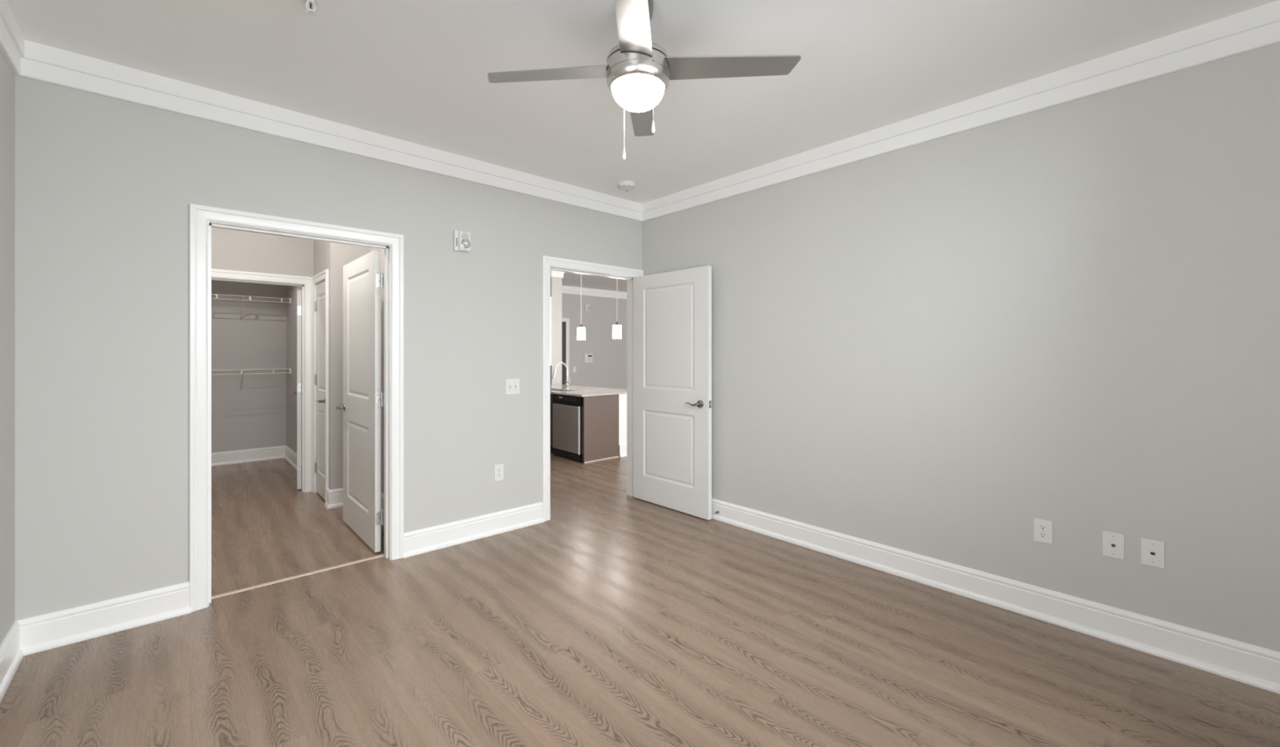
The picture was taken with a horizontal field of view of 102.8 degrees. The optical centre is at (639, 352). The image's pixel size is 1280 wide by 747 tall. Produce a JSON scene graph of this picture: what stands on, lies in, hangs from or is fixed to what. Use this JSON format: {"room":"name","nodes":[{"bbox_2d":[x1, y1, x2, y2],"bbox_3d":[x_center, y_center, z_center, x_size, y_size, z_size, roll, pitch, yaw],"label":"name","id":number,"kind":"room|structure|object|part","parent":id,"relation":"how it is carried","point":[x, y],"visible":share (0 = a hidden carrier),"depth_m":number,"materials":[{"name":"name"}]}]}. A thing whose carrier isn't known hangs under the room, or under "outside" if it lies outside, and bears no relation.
{"room":"empty bedroom","nodes":[
{"label":"empty bedroom","id":0,"kind":"room"},
{"bbox_2d":[0,49,14,644],"bbox_3d":[-2.930,-0.022,2.341,0.130,2.740,8.720,0,0,-42],"label":"wall","id":1,"kind":"structure","parent":0,"point":[6,74],"depth_m":2.17,"materials":[{"name":"grey paint"}]},
{"bbox_2d":[0,621,23,702],"bbox_3d":[-1.398,1.270,0.774,0.030,0.155,4.080,0,0,-42],"label":"baseboard","id":2,"kind":"structure","parent":1,"relation":"attached to","point":[11,654],"depth_m":2.13,"materials":[{"name":"white paint"}]},
{"bbox_2d":[0,0,24,75],"bbox_3d":[-1.397,-1.314,0.775,0.033,0.157,4.080,0,0,-42],"label":"crown molding","id":3,"kind":"structure","parent":1,"relation":"attached to","point":[11,38],"depth_m":2.12,"materials":[{"name":"white paint"}]},
{"bbox_2d":[211,280,286,453],"bbox_3d":[-5.183,-0.022,6.097,1.585,2.740,0.130,0,0,-42],"label":"wall","id":4,"kind":"structure","parent":0,"point":[253,416],"depth_m":6.32,"materials":[{"name":"grey paint"}]},
{"bbox_2d":[211,293,291,319],"bbox_3d":[-5.005,-0.540,5.912,1.570,0.268,0.387,0,0,-42],"label":"wire shelf","id":5,"kind":"object","parent":4,"relation":"attached to","point":[215,295],"visible":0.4,"depth_m":6.15,"materials":[{"name":"white metal"}]},
{"bbox_3d":[-4.881,-0.664,5.777,1.562,0.007,0.007,0,0,-42],"label":"rail","id":6,"kind":"part","parent":5,"relation":"part of","materials":[{"name":"white metal"}]},
{"bbox_3d":[-5.063,-0.661,5.976,1.562,0.007,0.196,0,0,-42],"label":"cross rod","id":7,"kind":"part","parent":5,"relation":"part of","materials":[{"name":"white metal"}]},
{"bbox_3d":[-4.880,-0.618,5.775,1.562,0.007,0.007,0,0,-42],"label":"lip rail","id":8,"kind":"part","parent":5,"relation":"part of","materials":[{"name":"white metal"}]},
{"bbox_2d":[211,368,291,390],"bbox_3d":[-5.005,0.326,5.912,1.570,0.268,0.387,0,0,-42],"label":"wire shelf","id":9,"kind":"object","parent":4,"relation":"attached to","point":[273,369],"visible":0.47,"depth_m":6.13,"materials":[{"name":"white metal"}]},
{"bbox_3d":[-4.881,0.202,5.777,1.562,0.007,0.007,0,0,-42],"label":"rail","id":10,"kind":"part","parent":9,"relation":"part of","materials":[{"name":"white metal"}]},
{"bbox_3d":[-4.880,0.248,5.775,1.562,0.007,0.007,0,0,-42],"label":"lip rail","id":11,"kind":"part","parent":9,"relation":"part of","materials":[{"name":"white metal"}]},
{"bbox_2d":[211,445,297,470],"bbox_3d":[-4.480,1.270,5.324,1.585,0.155,1.960,0,0,-42],"label":"baseboard","id":12,"kind":"structure","parent":4,"relation":"attached to","point":[223,458],"depth_m":6.29,"materials":[{"name":"white paint"}]},
{"bbox_2d":[211,226,313,276],"bbox_3d":[-3.719,0.478,4.583,1.715,3.740,0.120,0,0,-42],"label":"wall","id":13,"kind":"structure","parent":0,"point":[231,250],"depth_m":4.71,"materials":[{"name":"grey paint"}]},
{"bbox_2d":[211,268,328,503],"bbox_3d":[-3.320,0.307,4.498,1.118,2.082,0.782,0,0,-42],"label":"door frame","id":14,"kind":"structure","parent":13,"relation":"attached to","point":[305,282],"depth_m":4.93,"materials":[{"name":"white paint"}]},
{"bbox_2d":[286,285,302,453],"bbox_3d":[-3.882,-0.022,5.941,0.130,2.740,2.110,0,0,-42],"label":"wall","id":15,"kind":"structure","parent":0,"point":[291,291],"depth_m":6.28,"materials":[{"name":"grey paint"}]},
{"bbox_2d":[293,286,302,489],"bbox_3d":[-3.557,0.342,5.314,0.098,1.988,0.837,0,0,-33],"label":"door","id":16,"kind":"structure","parent":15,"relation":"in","point":[299,392],"depth_m":5.01,"materials":[{"name":"white paint"}]},
{"bbox_2d":[14,75,642,621],"bbox_3d":[-1.424,0.478,3.595,4.045,3.740,0.130,0,0,-42],"label":"wall","id":17,"kind":"structure","parent":0,"point":[105,187],"depth_m":2.60,"materials":[{"name":"grey paint"}]},
{"bbox_2d":[15,581,191,656],"bbox_3d":[-2.553,1.270,2.461,0.588,0.155,0.030,0,0,-42],"label":"baseboard","id":18,"kind":"structure","parent":17,"relation":"attached to","point":[48,631],"depth_m":2.44,"materials":[{"name":"white paint"}]},
{"bbox_2d":[189,203,404,612],"bbox_3d":[-1.995,0.286,3.062,1.057,2.123,0.150,0,0,-42],"label":"door frame","id":19,"kind":"structure","parent":17,"relation":"attached to","point":[202,218],"depth_m":2.77,"materials":[{"name":"white paint"}]},
{"bbox_2d":[17,39,642,222],"bbox_3d":[-1.369,-1.314,3.534,3.785,0.157,0.033,0,0,-42],"label":"crown molding","id":20,"kind":"structure","parent":17,"relation":"attached to","point":[40,62],"depth_m":2.90,"materials":[{"name":"white paint"}]},
{"bbox_2d":[336,249,384,552],"bbox_3d":[-2.038,0.323,3.737,0.152,2.026,0.958,0,0,-42],"label":"door","id":21,"kind":"structure","parent":17,"relation":"in","point":[361,407],"depth_m":3.67,"materials":[{"name":"white paint"}]},
{"bbox_3d":[-2.346,0.431,4.007,0.058,0.052,0.052,0,0,-42],"label":"lever handle","id":22,"kind":"part","parent":21,"relation":"part of","materials":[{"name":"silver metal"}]},
{"bbox_2d":[453,230,470,252],"bbox_3d":[-1.253,-0.791,3.617,0.112,0.142,0.066,0,0,-42],"label":"fire alarm strobe","id":23,"kind":"object","parent":17,"relation":"attached to","point":[461,238],"visible":1,"depth_m":3.60,"materials":[{"name":"white plastic"}]},
{"bbox_2d":[403,502,544,558],"bbox_3d":[-1.166,1.270,3.720,1.065,0.155,0.030,0,0,-42],"label":"baseboard","id":24,"kind":"structure","parent":17,"relation":"attached to","point":[416,542],"depth_m":3.67,"materials":[{"name":"white paint"}]},
{"bbox_2d":[493,463,503,481],"bbox_3d":[-1.058,0.899,3.833,0.074,0.122,0.009,0,0,-42],"label":"wall outlet","id":25,"kind":"object","parent":17,"relation":"attached to","point":[498,468],"visible":1,"depth_m":3.83,"materials":[{"name":"white plastic"}]},
{"bbox_2d":[505,378,519,394],"bbox_3d":[-0.970,0.259,3.905,0.118,0.118,0.020,0,0,-42],"label":"light switch","id":26,"kind":"object","parent":17,"relation":"attached to","point":[512,385],"visible":1,"depth_m":3.90,"materials":[{"name":"white plastic"}]},
{"bbox_2d":[542,255,643,521],"bbox_3d":[-0.419,0.286,4.493,1.090,2.123,0.150,0,0,-42],"label":"door frame","id":27,"kind":"structure","parent":17,"relation":"attached to","point":[548,263],"depth_m":4.24,"materials":[{"name":"white paint"}]},
{"bbox_2d":[313,240,346,489],"bbox_3d":[-2.890,0.478,4.759,0.130,3.740,0.735,0,0,-42],"label":"wall","id":28,"kind":"structure","parent":0,"point":[331,256],"depth_m":4.48,"materials":[{"name":"grey paint"}]},
{"bbox_2d":[315,280,324,499],"bbox_3d":[-2.965,0.342,4.736,0.094,1.988,0.496,0,0,-42],"label":"door","id":29,"kind":"structure","parent":28,"relation":"in","point":[320,288],"depth_m":4.80,"materials":[{"name":"white paint"}]},
{"bbox_2d":[346,244,384,493],"bbox_3d":[-2.048,-0.022,4.159,0.310,2.740,1.545,0,0,-42],"label":"wall","id":30,"kind":"structure","parent":0,"point":[353,252],"depth_m":4.38,"materials":[{"name":"grey paint"}]},
{"bbox_2d":[324,488,384,513],"bbox_3d":[-2.137,1.270,4.042,0.340,0.155,1.492,0,0,-42],"label":"baseboard","id":31,"kind":"structure","parent":30,"relation":"attached to","point":[334,497],"depth_m":4.44,"materials":[{"name":"white paint"}]},
{"bbox_2d":[550,276,561,384],"bbox_3d":[-1.979,-0.022,9.055,0.196,2.740,1.840,0,0,-42],"label":"wall","id":32,"kind":"structure","parent":0,"point":[555,282],"depth_m":8.37,"materials":[{"name":"grey paint"}]},
{"bbox_2d":[550,270,564,278],"bbox_3d":[-1.968,-1.314,9.043,0.262,0.157,1.873,0,0,-42],"label":"crown molding","id":33,"kind":"structure","parent":32,"relation":"attached to","point":[553,273],"depth_m":8.35,"materials":[{"name":"white paint"}]},
{"bbox_2d":[561,322,562,384],"bbox_3d":[-2.441,-0.022,11.047,1.090,2.740,1.470,0,0,-42],"label":"wall","id":34,"kind":"structure","parent":0,"point":[562,322],"depth_m":10.79,"materials":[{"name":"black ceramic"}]},
{"bbox_2d":[564,380,568,389],"bbox_3d":[-1.023,0.451,7.181,0.060,0.118,0.060,0,0,-42],"label":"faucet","id":35,"kind":"object","parent":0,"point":[566,384],"depth_m":7.16,"materials":[{"name":"silver metal"}]},
{"bbox_2d":[561,293,626,389],"bbox_3d":[-1.759,0.478,10.585,7.880,3.740,0.130,0,0,-42],"label":"wall","id":36,"kind":"structure","parent":0,"point":[608,367],"depth_m":11.22,"materials":[{"name":"grey paint"}]},
{"bbox_2d":[561,317,568,381],"bbox_3d":[-1.852,0.313,10.400,0.982,2.069,0.020,0,0,-42],"label":"door frame","id":37,"kind":"structure","parent":36,"relation":"attached to","point":[566,320],"depth_m":10.69,"materials":[{"name":"white paint"}]},
{"bbox_2d":[584,304,590,311],"bbox_3d":[-1.128,-0.970,11.034,0.124,0.140,0.054,0,0,-42],"label":"fire alarm strobe","id":38,"kind":"object","parent":36,"relation":"attached to","point":[587,307],"visible":1,"depth_m":11.02,"materials":[{"name":"white plastic"}]},
{"bbox_2d":[583,353,592,362],"bbox_3d":[-1.117,0.119,11.059,0.216,0.190,0.032,0,0,-42],"label":"keypad","id":39,"kind":"object","parent":36,"relation":"attached to","point":[588,357],"visible":1,"depth_m":11.04,"materials":[{"name":"white plastic"}]},
{"bbox_2d":[561,285,626,299],"bbox_3d":[-0.650,-1.314,11.482,5.034,0.157,0.033,0,0,-42],"label":"crown molding","id":40,"kind":"structure","parent":36,"relation":"attached to","point":[565,289],"depth_m":11.14,"materials":[{"name":"white paint"}]},
{"bbox_2d":[576,393,626,444],"bbox_3d":[-0.860,0.941,7.443,0.255,0.814,2.030,0,0,-42],"label":"wall","id":41,"kind":"structure","parent":0,"point":[622,397],"depth_m":6.66,"materials":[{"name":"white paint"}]},
{"bbox_2d":[618,444,626,457],"bbox_3d":[-0.842,1.270,7.446,0.285,0.155,2.070,0,0,-42],"label":"baseboard","id":42,"kind":"structure","parent":41,"relation":"attached to","point":[622,448],"depth_m":6.63,"materials":[{"name":"white paint"}]},
{"bbox_2d":[0,452,1279,746],"bbox_3d":[0.079,1.378,6.763,10.900,0.060,11.600,0,0,-42],"label":"floor","id":43,"kind":"structure","parent":0,"point":[615,619],"depth_m":2.27,"materials":[{"name":"brown wood"}]},
{"bbox_2d":[211,554,384,599],"bbox_3d":[-2.032,1.345,3.103,0.901,0.006,0.032,0,0,-42],"label":"threshold","id":44,"kind":"object","parent":43,"relation":"on","point":[381,555],"visible":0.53,"depth_m":3.06,"materials":[{"name":"brown wood"}]},
{"bbox_2d":[550,393,555,453],"bbox_3d":[-1.390,0.940,7.405,0.578,0.815,1.334,0,0,-42],"label":"base cabinet","id":45,"kind":"object","parent":43,"relation":"on","point":[551,394],"visible":0.08,"depth_m":6.79,"materials":[{"name":"brown wood"}]},
{"bbox_3d":[-1.273,0.948,6.911,0.022,0.590,0.437,0,0,-42],"label":"cabinet door","id":46,"kind":"part","parent":45,"relation":"part of","materials":[{"name":"brown wood"}]},
{"bbox_3d":[-1.575,0.590,7.237,0.030,0.115,1.334,0,0,-42],"label":"rail","id":47,"kind":"part","parent":45,"relation":"part of","materials":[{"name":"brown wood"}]},
{"bbox_2d":[550,383,626,396],"bbox_3d":[-1.031,0.521,7.270,0.982,0.023,2.067,0,0,-42],"label":"countertop","id":48,"kind":"structure","parent":45,"relation":"on","point":[574,390],"depth_m":6.88,"materials":[{"name":"stone"}]},
{"bbox_2d":[552,361,571,389],"bbox_3d":[-1.090,0.320,7.097,0.272,0.380,0.094,0,0,-42],"label":"kitchen faucet","id":49,"kind":"object","parent":48,"relation":"on","point":[567,382],"visible":1,"depth_m":7.15,"materials":[{"name":"silver metal"}]},
{"bbox_3d":[-1.095,0.265,7.115,0.222,0.270,0.027,0,0,-42],"label":"gooseneck spout","id":50,"kind":"part","parent":49,"relation":"part of","materials":[{"name":"silver metal"}]},
{"bbox_2d":[552,394,581,462],"bbox_3d":[-0.738,0.946,6.668,0.576,0.803,0.608,0,0,-42],"label":"dishwasher","id":51,"kind":"object","parent":43,"relation":"on","point":[566,418],"visible":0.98,"depth_m":6.44,"materials":[{"name":"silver metal"}]},
{"bbox_3d":[-0.931,0.601,6.493,0.036,0.113,0.608,0,0,-42],"label":"control panel","id":52,"kind":"part","parent":51,"relation":"part of","materials":[{"name":"black plastic"}]},
{"bbox_3d":[-0.927,1.299,6.496,0.022,0.098,0.608,0,0,-42],"label":"kick plate","id":53,"kind":"part","parent":51,"relation":"part of","materials":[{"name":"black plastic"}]},
{"bbox_3d":[-0.745,0.953,6.264,0.021,0.590,0.008,0,0,-42],"label":"edge trim","id":54,"kind":"part","parent":51,"relation":"part of","materials":[{"name":"white plastic"}]},
{"bbox_2d":[581,394,619,462],"bbox_3d":[-0.494,0.940,6.435,0.559,0.815,0.060,0,0,-42],"label":"base cabinet","id":55,"kind":"object","parent":43,"relation":"on","point":[599,414],"visible":0.92,"depth_m":6.39,"materials":[{"name":"beige laminate"}]},
{"bbox_3d":[-0.475,1.340,6.417,0.555,0.016,0.008,0,0,-42],"label":"trim","id":56,"kind":"part","parent":55,"relation":"part of","materials":[{"name":"white wood"}]},
{"bbox_2d":[5,0,1277,292],"bbox_3d":[0.029,-1.442,6.819,10.900,0.100,11.450,0,0,-42],"label":"ceiling","id":57,"kind":"structure","parent":0,"point":[414,71],"depth_m":2.42,"materials":[{"name":"paint"}]},
{"bbox_2d":[304,0,321,14],"bbox_3d":[-1.289,-1.362,2.001,0.072,0.061,0.072,0,0,-42],"label":"sprinkler head","id":58,"kind":"object","parent":57,"relation":"attached to","point":[310,11],"visible":1,"depth_m":2.00},
{"bbox_2d":[577,324,584,338],"bbox_3d":[-0.834,-0.785,7.247,0.124,1.214,0.124,0,0,-42],"label":"pendant light","id":59,"kind":"object","parent":57,"relation":"hanging from","point":[580,331],"visible":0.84,"depth_m":7.21,"materials":[{"name":"white glass"}]},
{"bbox_3d":[-0.834,-0.277,7.247,0.100,0.158,0.100,0,0,-42],"label":"lamp shade","id":60,"kind":"part","parent":59,"relation":"part of","materials":[{"name":"white glass"}]},
{"bbox_2d":[613,321,621,337],"bbox_3d":[-0.298,-0.785,6.657,0.124,1.214,0.124,0,0,-42],"label":"pendant light","id":61,"kind":"object","parent":57,"relation":"hanging from","point":[616,334],"visible":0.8,"depth_m":6.62,"materials":[{"name":"white glass"}]},
{"bbox_2d":[617,180,635,191],"bbox_3d":[-0.115,-1.366,4.202,0.148,0.052,0.148,0,0,-42],"label":"smoke detector","id":62,"kind":"object","parent":57,"relation":"attached to","point":[624,185],"visible":1,"depth_m":4.16,"materials":[{"name":"white plastic"}]},
{"bbox_2d":[487,0,800,159],"bbox_3d":[-0.015,-1.101,2.045,0.951,0.583,0.972,0,0,-42],"label":"ceiling fan","id":63,"kind":"object","parent":57,"relation":"hanging from","point":[637,71],"visible":1,"depth_m":1.98,"materials":[{"name":"silver metal"}]},
{"bbox_3d":[-0.377,-1.129,2.075,0.518,0.028,0.122,0,0,6],"label":"blade","id":64,"kind":"part","parent":63,"relation":"part of","materials":[{"name":"silver metal"}]},
{"bbox_3d":[-0.066,-0.976,2.142,0.002,0.253,0.002,0,0,25],"label":"pull chain","id":65,"kind":"part","parent":63,"relation":"part of","materials":[{"name":"white metal"}]},
{"bbox_3d":[-0.027,-1.129,1.666,0.122,0.028,0.518,0,0,3],"label":"blade","id":66,"kind":"part","parent":63,"relation":"part of","materials":[{"name":"silver metal"}]},
{"bbox_3d":[-0.008,-1.018,2.037,0.209,0.092,0.209,0,0,-42],"label":"lamp shade","id":67,"kind":"part","parent":63,"relation":"part of","materials":[{"name":"white glass"}]},
{"bbox_3d":[0.011,-1.129,2.407,0.122,0.028,0.518,0,0,3],"label":"blade","id":68,"kind":"part","parent":63,"relation":"part of","materials":[{"name":"silver metal"}]},
{"bbox_3d":[0.051,-0.985,1.928,0.002,0.234,0.002,0,0,25],"label":"pull chain","id":69,"kind":"part","parent":63,"relation":"part of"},
{"bbox_3d":[0.363,-1.129,2.018,0.518,0.028,0.122,0,0,3],"label":"blade","id":70,"kind":"part","parent":63,"relation":"part of","materials":[{"name":"silver metal"}]},
{"bbox_2d":[642,42,1279,652],"bbox_3d":[1.484,-0.022,3.304,0.130,2.740,4.210,0,0,-42],"label":"wall","id":71,"kind":"structure","parent":0,"point":[1067,315],"depth_m":2.59,"materials":[{"name":"grey paint"}]},
{"bbox_2d":[633,265,711,519],"bbox_3d":[0.257,0.319,4.420,0.159,2.033,0.915,0,0,-43],"label":"door","id":72,"kind":"structure","parent":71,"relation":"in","point":[673,309],"depth_m":4.37,"materials":[{"name":"white paint"}]},
{"bbox_3d":[0.469,0.416,4.120,0.058,0.066,0.066,0,0,-43],"label":"lever handle","id":73,"kind":"part","parent":72,"relation":"part of","materials":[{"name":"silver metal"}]},
{"bbox_2d":[641,0,1279,221],"bbox_3d":[1.380,-1.314,3.298,0.033,0.157,4.080,0,0,-42],"label":"crown molding","id":74,"kind":"structure","parent":71,"relation":"attached to","point":[1259,27],"depth_m":2.63,"materials":[{"name":"white paint"}]},
{"bbox_2d":[711,497,1279,693],"bbox_3d":[1.381,1.270,3.299,0.030,0.155,4.080,0,0,-42],"label":"baseboard","id":75,"kind":"structure","parent":71,"relation":"attached to","point":[1251,664],"depth_m":2.58,"materials":[{"name":"white paint"}]},
{"bbox_2d":[1033,518,1052,544],"bbox_3d":[2.041,0.904,2.589,0.009,0.116,0.076,0,0,-42],"label":"wall outlet","id":76,"kind":"object","parent":71,"relation":"attached to","point":[1042,529],"visible":1,"depth_m":2.59,"materials":[{"name":"white plastic"}]},
{"bbox_2d":[1039,532,1046,537],"bbox_3d":[2.039,0.923,2.587,0.003,0.029,0.029,0,0,-42],"label":"receptacle","id":77,"kind":"object","parent":76,"relation":"attached to","point":[1042,535],"depth_m":2.59,"materials":[{"name":"white plastic"}]},
{"bbox_2d":[1039,524,1046,530],"bbox_3d":[2.039,0.884,2.587,0.003,0.029,0.029,0,0,-42],"label":"receptacle","id":78,"kind":"object","parent":76,"relation":"attached to","point":[1042,526],"depth_m":2.59,"materials":[{"name":"white plastic"}]},
{"bbox_2d":[1102,530,1124,559],"bbox_3d":[2.215,0.902,2.393,0.014,0.116,0.075,0,0,-42],"label":"cable wall plate","id":79,"kind":"object","parent":71,"relation":"attached to","point":[1113,543],"visible":1,"depth_m":2.39,"materials":[{"name":"white plastic"}]},
{"bbox_2d":[1141,537,1164,568],"bbox_3d":[2.304,0.901,2.297,0.010,0.117,0.075,0,0,-42],"label":"wall plate","id":80,"kind":"object","parent":71,"relation":"attached to","point":[1153,552],"visible":1,"depth_m":2.30,"materials":[{"name":"white plastic"}]},
{"bbox_3d":[-2.517,-0.022,7.627,2.520,2.740,0.130,0,0,-42],"label":"wall","id":81,"kind":"structure","parent":0,"visible":0},
{"bbox_2d":[550,297,551,365],"bbox_3d":[-1.874,-0.344,7.885,1.018,1.092,0.348,0,0,-42],"label":"upper cabinet","id":82,"kind":"object","parent":81,"relation":"attached to","point":[550,297],"visible":0.16,"depth_m":8.12,"materials":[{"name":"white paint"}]}
]}

